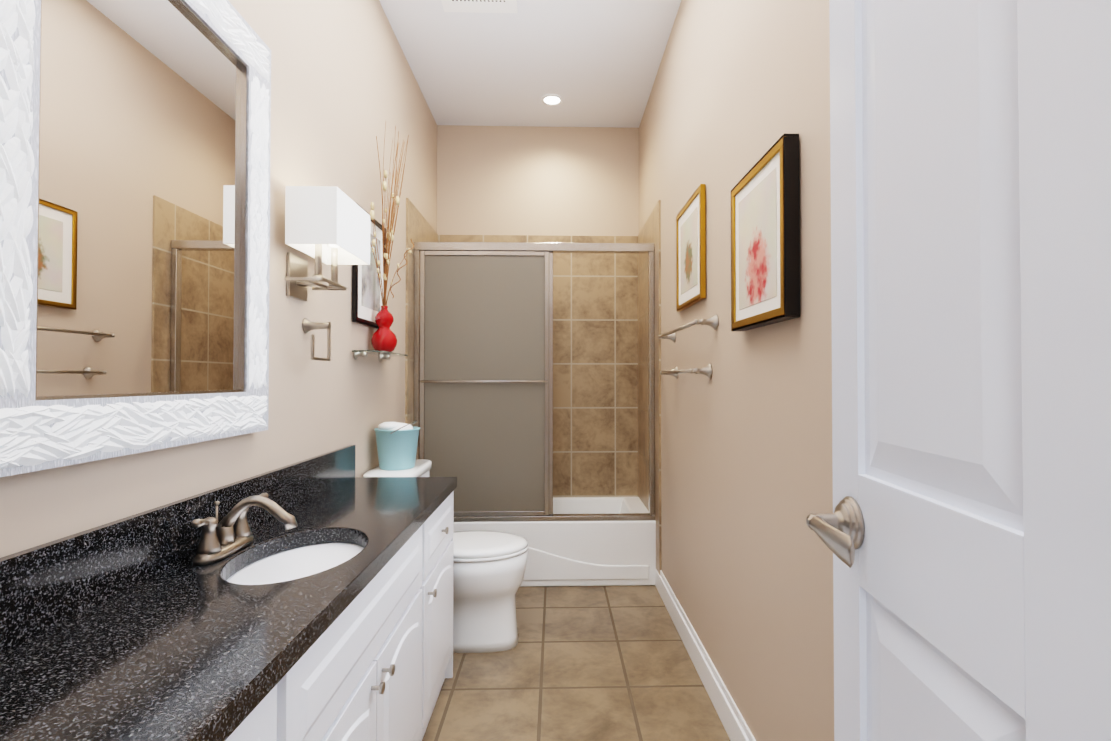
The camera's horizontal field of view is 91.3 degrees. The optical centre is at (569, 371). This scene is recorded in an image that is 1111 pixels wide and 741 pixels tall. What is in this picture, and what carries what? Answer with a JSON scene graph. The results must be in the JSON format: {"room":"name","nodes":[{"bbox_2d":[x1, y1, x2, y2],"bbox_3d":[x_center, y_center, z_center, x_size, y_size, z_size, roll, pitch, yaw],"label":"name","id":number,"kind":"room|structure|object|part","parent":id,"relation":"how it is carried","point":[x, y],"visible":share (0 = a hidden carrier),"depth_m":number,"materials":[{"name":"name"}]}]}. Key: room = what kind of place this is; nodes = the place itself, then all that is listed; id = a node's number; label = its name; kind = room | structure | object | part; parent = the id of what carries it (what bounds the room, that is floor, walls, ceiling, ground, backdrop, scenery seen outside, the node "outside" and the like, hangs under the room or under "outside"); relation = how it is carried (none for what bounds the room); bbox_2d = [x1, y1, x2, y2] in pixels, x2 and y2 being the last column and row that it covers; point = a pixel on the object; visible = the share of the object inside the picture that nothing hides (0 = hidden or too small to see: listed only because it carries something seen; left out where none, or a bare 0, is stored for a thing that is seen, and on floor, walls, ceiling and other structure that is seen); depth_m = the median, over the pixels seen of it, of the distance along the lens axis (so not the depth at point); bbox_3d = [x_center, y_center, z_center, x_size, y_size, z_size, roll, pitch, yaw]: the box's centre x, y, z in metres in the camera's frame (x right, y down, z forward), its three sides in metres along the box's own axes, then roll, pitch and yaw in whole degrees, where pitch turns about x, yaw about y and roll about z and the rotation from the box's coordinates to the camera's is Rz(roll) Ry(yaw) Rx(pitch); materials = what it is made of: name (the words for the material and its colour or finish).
{"room":"bathroom","nodes":[
{"label":"bathroom","id":0,"kind":"room"},
{"bbox_2d":[0,0,436,557],"bbox_3d":[-0.975,-0.296,1.351,0.100,3.190,5.620,0,-1,-2],"label":"wall","id":1,"kind":"structure","parent":0,"point":[345,88],"depth_m":2.00,"materials":[{"name":"beige paint"}]},
{"bbox_2d":[0,0,270,476],"bbox_3d":[-0.895,-0.398,1.192,0.046,1.130,0.835,0,-1,-2],"label":"mirror","id":2,"kind":"object","parent":1,"relation":"attached to","point":[135,143],"visible":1,"depth_m":1.10,"materials":[{"name":"white"}]},
{"bbox_2d":[0,445,355,648],"bbox_3d":[-0.907,0.371,1.149,0.020,0.140,2.410,0,-1,-2],"label":"backsplash","id":3,"kind":"structure","parent":1,"relation":"attached to","point":[42,585],"depth_m":1.09,"materials":[{"name":"black stone"}]},
{"bbox_2d":[302,318,330,360],"bbox_3d":[-0.896,-0.115,1.881,0.085,0.154,0.156,0,-1,-2],"label":"towel ring","id":4,"kind":"object","parent":1,"relation":"attached to","point":[308,325],"visible":1,"depth_m":1.92,"materials":[{"name":"silver metal"}]},
{"bbox_2d":[285,186,369,300],"bbox_3d":[-0.838,-0.415,1.862,0.199,0.333,0.310,0,-1,-2],"label":"light","id":5,"kind":"object","parent":1,"relation":"attached to","point":[328,225],"visible":1,"depth_m":1.77,"materials":[{"name":"silver metal"}]},
{"bbox_3d":[-0.819,-0.490,1.863,0.160,0.183,0.310,0,-1,-2],"label":"lamp shade","id":6,"kind":"part","parent":5,"relation":"part of","materials":[{"name":"white"}]},
{"bbox_2d":[352,203,386,328],"bbox_3d":[-0.946,-0.474,2.575,0.019,0.520,0.420,0,-1,-2],"label":"picture","id":7,"kind":"object","parent":1,"relation":"attached to","point":[366,300],"visible":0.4,"depth_m":2.56,"materials":[{"name":"black"}]},
{"bbox_2d":[352,350,407,361],"bbox_3d":[-0.893,-0.073,2.581,0.129,0.044,0.480,0,-1,-2],"label":"glass shelf","id":8,"kind":"object","parent":1,"relation":"attached to","point":[386,355],"visible":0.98,"depth_m":2.46,"materials":[{"name":"white"}]},
{"bbox_2d":[370,124,413,351],"bbox_3d":[-0.841,-0.646,2.495,0.207,1.109,0.454,0,-1,-2],"label":"vase","id":9,"kind":"object","parent":8,"relation":"on","point":[383,338],"visible":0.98,"depth_m":2.56,"materials":[{"name":"red ceramic"}]},
{"bbox_2d":[405,198,437,425],"bbox_3d":[-0.981,0.151,3.630,0.012,2.360,0.828,0,-1,-2],"label":"wall tile","id":10,"kind":"structure","parent":1,"relation":"attached to","point":[419,228],"depth_m":3.29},
{"bbox_2d":[379,0,680,127],"bbox_3d":[-0.164,-1.941,1.396,1.724,0.100,5.620,0,-1,-2],"label":"ceiling","id":11,"kind":"structure","parent":0,"point":[593,63],"depth_m":3.23,"materials":[{"name":"white paint"}]},
{"bbox_2d":[441,0,517,12],"bbox_3d":[-0.454,-1.866,2.622,0.377,0.014,0.377,0,-1,-2],"label":"ceiling vent","id":12,"kind":"object","parent":11,"relation":"in","point":[490,6],"visible":1,"depth_m":2.76,"materials":[{"name":"white paint"}]},
{"bbox_2d":[541,94,562,105],"bbox_3d":[-0.122,-1.853,3.707,0.150,0.008,0.150,0,-1,-2],"label":"recessed light","id":13,"kind":"object","parent":11,"relation":"in","point":[552,99],"visible":1,"depth_m":3.70,"materials":[{"name":"white glass"}]},
{"bbox_2d":[437,125,638,235],"bbox_3d":[-0.238,-0.257,4.132,1.524,3.190,0.100,0,-1,-2],"label":"wall","id":14,"kind":"structure","parent":0,"point":[534,180],"depth_m":4.10,"materials":[{"name":"beige paint"}]},
{"bbox_2d":[438,235,637,496],"bbox_3d":[-0.237,-0.033,4.073,1.524,1.980,0.012,0,-1,-2],"label":"wall tile","id":15,"kind":"structure","parent":14,"relation":"attached to","point":[595,374],"depth_m":4.08,"materials":[{"name":"brown tile"}]},
{"bbox_2d":[422,585,729,740],"bbox_3d":[-0.164,1.349,1.350,1.724,0.100,5.620,0,-1,-2],"label":"floor","id":16,"kind":"structure","parent":0,"point":[595,663],"depth_m":2.31,"materials":[{"name":"tile"}]},
{"bbox_2d":[220,485,456,740],"bbox_3d":[-0.679,0.891,1.147,0.476,0.811,2.388,0,-1,-2],"label":"bathroom vanity","id":17,"kind":"object","parent":16,"relation":"on","point":[378,670],"depth_m":1.36,"materials":[{"name":"white paint"}]},
{"bbox_2d":[0,477,455,740],"bbox_3d":[-0.688,0.463,1.153,0.459,0.044,2.410,0,-1,-2],"label":"countertop","id":18,"kind":"structure","parent":17,"relation":"on","point":[171,655],"depth_m":0.89,"materials":[{"name":"black stone"}]},
{"bbox_2d":[191,493,296,565],"bbox_3d":[-0.775,0.374,1.337,0.203,0.138,0.297,0,-1,-2],"label":"faucet","id":19,"kind":"object","parent":18,"relation":"on","point":[230,533],"visible":1,"depth_m":1.33,"materials":[{"name":"silver metal"}]},
{"bbox_2d":[204,537,371,584],"bbox_3d":[-0.663,0.557,1.338,0.350,0.164,0.490,0,-1,-2],"label":"sink","id":20,"kind":"object","parent":18,"relation":"in","point":[289,558],"depth_m":1.40,"materials":[{"name":"white ceramic"}]},
{"bbox_2d":[363,459,527,652],"bbox_3d":[-0.579,0.892,2.666,0.750,0.851,0.490,0,-1,-2],"label":"toilet","id":21,"kind":"object","parent":16,"relation":"on","point":[489,567],"visible":0.48,"depth_m":2.56,"materials":[{"name":"white ceramic"}]},
{"bbox_2d":[374,420,419,469],"bbox_3d":[-0.835,0.351,2.627,0.214,0.228,0.229,0,-1,-2],"label":"bucket","id":22,"kind":"object","parent":21,"relation":"on","point":[397,442],"visible":1,"depth_m":2.55,"materials":[{"name":"teal plastic"}]},
{"bbox_2d":[453,497,655,586],"bbox_3d":[-0.227,1.132,3.692,1.518,0.400,0.714,0,-1,-2],"label":"bathtub","id":23,"kind":"object","parent":16,"relation":"on","point":[591,553],"visible":0.42,"depth_m":3.35,"materials":[{"name":"white ceramic"}]},
{"bbox_2d":[413,242,654,521],"bbox_3d":[-0.218,0.062,3.385,1.498,1.729,0.086,0,-1,-2],"label":"shower enclosure","id":24,"kind":"object","parent":23,"relation":"on","point":[483,373],"visible":0.88,"depth_m":3.37,"materials":[{"name":"glass"}]},
{"bbox_2d":[639,0,833,740],"bbox_3d":[0.648,-0.295,1.395,0.100,3.190,5.620,0,-1,-2],"label":"wall","id":25,"kind":"structure","parent":0,"point":[740,88],"depth_m":1.78,"materials":[{"name":"beige paint"}]},
{"bbox_2d":[638,200,660,574],"bbox_3d":[0.530,0.151,3.671,0.012,2.360,0.828,0,-1,-2],"label":"wall tile","id":26,"kind":"structure","parent":25,"relation":"attached to","point":[650,231],"depth_m":3.67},
{"bbox_2d":[660,364,711,378],"bbox_3d":[0.522,0.002,2.525,0.089,0.061,0.669,0,-1,-2],"label":"towel rail","id":27,"kind":"object","parent":25,"relation":"attached to","point":[705,371],"visible":1,"depth_m":2.22,"materials":[{"name":"silver metal"}]},
{"bbox_2d":[658,314,718,342],"bbox_3d":[0.523,-0.190,2.508,0.089,0.061,0.807,0,-1,-2],"label":"towel rail","id":28,"kind":"object","parent":25,"relation":"attached to","point":[713,321],"visible":0.98,"depth_m":2.16,"materials":[{"name":"silver metal"}]},
{"bbox_2d":[676,184,705,311],"bbox_3d":[0.554,-0.545,2.507,0.022,0.480,0.460,0,-1,-2],"label":"picture","id":29,"kind":"object","parent":25,"relation":"attached to","point":[691,253],"visible":1,"depth_m":2.45,"materials":[{"name":"gold metal"}]},
{"bbox_2d":[655,569,755,740],"bbox_3d":[0.583,1.233,1.661,0.016,0.140,3.398,0,-1,-2],"label":"baseboard","id":30,"kind":"structure","parent":25,"relation":"attached to","point":[735,725],"depth_m":2.24,"materials":[{"name":"white paint"}]},
{"bbox_2d":[731,133,799,330],"bbox_3d":[0.568,-0.375,1.612,0.042,0.475,0.425,0,-1,-2],"label":"picture","id":31,"kind":"object","parent":25,"relation":"attached to","point":[765,241],"visible":1,"depth_m":1.52,"materials":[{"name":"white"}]},
{"bbox_3d":[-0.085,0.006,-0.110,0.970,2.545,0.138,0,-1,-2],"label":"door frame","id":32,"kind":"structure","parent":0,"visible":0},
{"bbox_2d":[806,0,1110,740],"bbox_3d":[0.361,0.063,0.369,0.150,2.435,0.793,0,-1,4],"label":"door","id":33,"kind":"structure","parent":32,"relation":"attached to","point":[962,531],"depth_m":0.48,"materials":[{"name":"white paint"}]}
]}

